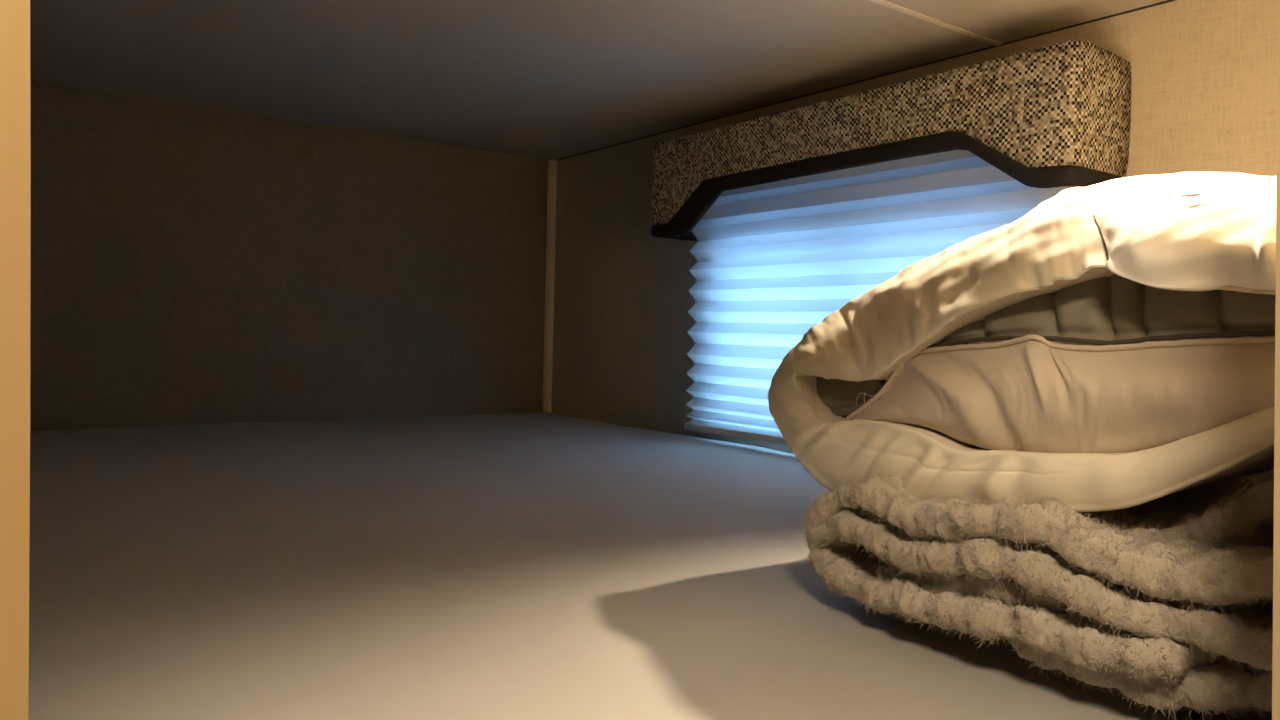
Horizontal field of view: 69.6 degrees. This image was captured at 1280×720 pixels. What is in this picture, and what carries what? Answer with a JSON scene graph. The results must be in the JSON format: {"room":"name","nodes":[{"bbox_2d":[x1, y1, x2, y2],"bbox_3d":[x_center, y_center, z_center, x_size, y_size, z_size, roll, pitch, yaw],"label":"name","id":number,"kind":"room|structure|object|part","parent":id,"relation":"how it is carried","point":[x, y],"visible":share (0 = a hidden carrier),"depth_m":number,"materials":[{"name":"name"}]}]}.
{"room":"camper sleeping area","nodes":[
{"label":"camper sleeping area","id":0,"kind":"room"},
{"bbox_2d":[30,86,547,430],"bbox_3d":[-1.074,-0.161,2.117,1.990,0.847,0.040,0,2,-36],"label":"wall","id":1,"kind":"structure","parent":0,"point":[188,267],"depth_m":2.22,"materials":[{"name":"paint"}]},
{"bbox_2d":[30,80,547,163],"bbox_3d":[-1.059,-0.577,2.081,1.970,0.012,0.003,0,2,-36],"label":"trim","id":2,"kind":"structure","parent":1,"relation":"attached to","point":[32,83],"depth_m":2.20,"materials":[{"name":"wood"}]},
{"bbox_2d":[542,160,556,412],"bbox_3d":[-0.264,-0.167,2.679,0.019,0.826,0.019,0,2,-36],"label":"trim","id":3,"kind":"structure","parent":1,"relation":"attached to","point":[552,164],"depth_m":2.67,"materials":[{"name":"beige wood"}]},
{"bbox_2d":[30,0,1166,159],"bbox_3d":[-0.132,-0.527,0.291,2.730,0.040,4.065,0,2,-36],"label":"ceiling","id":4,"kind":"structure","parent":0,"point":[543,79],"depth_m":1.65,"materials":[{"name":"white paint"}]},
{"bbox_2d":[869,0,1002,45],"bbox_3d":[-0.201,-0.527,0.939,1.990,0.002,0.012,0,2,-36],"label":"trim","id":5,"kind":"structure","parent":4,"relation":"attached to","point":[882,2],"depth_m":1.42,"materials":[{"name":"beige wood"}]},
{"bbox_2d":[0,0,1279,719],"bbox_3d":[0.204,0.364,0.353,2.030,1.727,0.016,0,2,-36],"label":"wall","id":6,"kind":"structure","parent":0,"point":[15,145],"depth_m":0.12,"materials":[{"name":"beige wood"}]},
{"bbox_2d":[551,0,1277,453],"bbox_3d":[0.403,-0.115,1.827,0.040,0.847,2.265,0,2,-36],"label":"wall","id":7,"kind":"structure","parent":0,"point":[1204,72],"depth_m":2.20,"materials":[{"name":"beige paint"}]},
{"bbox_2d":[557,0,1175,160],"bbox_3d":[0.397,-0.536,1.802,0.002,0.003,2.145,0,2,-36],"label":"trim","id":8,"kind":"structure","parent":7,"relation":"attached to","point":[1167,1],"depth_m":1.67,"materials":[{"name":"grey wood"}]},
{"bbox_2d":[684,150,1072,445],"bbox_3d":[0.384,-0.138,1.698,0.036,0.624,0.897,0,2,-36],"label":"pleated shade","id":9,"kind":"object","parent":7,"relation":"attached to","point":[775,259],"visible":0.38,"depth_m":1.80,"materials":[{"name":"white fabric"}]},
{"bbox_3d":[0.123,-0.149,2.026,0.001,0.590,0.001,0,2,-36],"label":"cord","id":10,"kind":"part","parent":9,"relation":"part of","materials":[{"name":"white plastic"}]},
{"bbox_3d":[0.376,0.166,1.707,0.030,0.016,0.897,0,2,-36],"label":"rail","id":11,"kind":"part","parent":9,"relation":"part of","materials":[{"name":"grey"}]},
{"bbox_2d":[651,40,1131,241],"bbox_3d":[0.370,-0.359,1.711,0.149,0.212,0.989,0,2,-36],"label":"window valance","id":12,"kind":"object","parent":7,"relation":"attached to","point":[1058,114],"visible":0.99,"depth_m":1.44,"materials":[{"name":"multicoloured fabric"}]},
{"bbox_3d":[-0.436,0.324,1.252,2.070,0.040,2.225,0,2,-36],"label":"floor","id":13,"kind":"structure","parent":0,"visible":0},
{"bbox_2d":[28,412,1271,719],"bbox_3d":[-0.424,0.242,1.242,1.958,0.116,2.145,0,2,-36],"label":"mattress","id":14,"kind":"object","parent":13,"relation":"on","point":[535,565],"visible":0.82,"depth_m":0.81,"materials":[{"name":"white fabric"}]},
{"bbox_2d":[799,462,1273,719],"bbox_3d":[0.438,0.134,0.772,0.527,0.172,0.418,0,2,-36],"label":"throw blanket","id":15,"kind":"object","parent":14,"relation":"on","point":[1165,602],"visible":0.91,"depth_m":0.59,"materials":[{"name":"beige fabric"}]},
{"bbox_2d":[768,172,1276,511],"bbox_3d":[0.440,-0.020,0.832,0.552,0.291,0.484,0,2,-36],"label":"comforter","id":16,"kind":"object","parent":15,"relation":"on","point":[1181,231],"visible":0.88,"depth_m":0.68,"materials":[{"name":"beige fabric"}]},
{"bbox_2d":[816,274,1275,452],"bbox_3d":[0.413,-0.002,0.806,0.436,0.150,0.462,0,2,-36],"label":"pillow","id":17,"kind":"object","parent":16,"relation":"in","point":[1114,363],"visible":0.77,"depth_m":0.62,"materials":[{"name":"beige fabric"}]},
{"bbox_3d":[0.307,-0.013,0.631,0.012,0.022,0.295,0,2,-34],"label":"seam cord","id":18,"kind":"part","parent":17,"relation":"part of","materials":[{"name":"beige fabric"}]}
]}

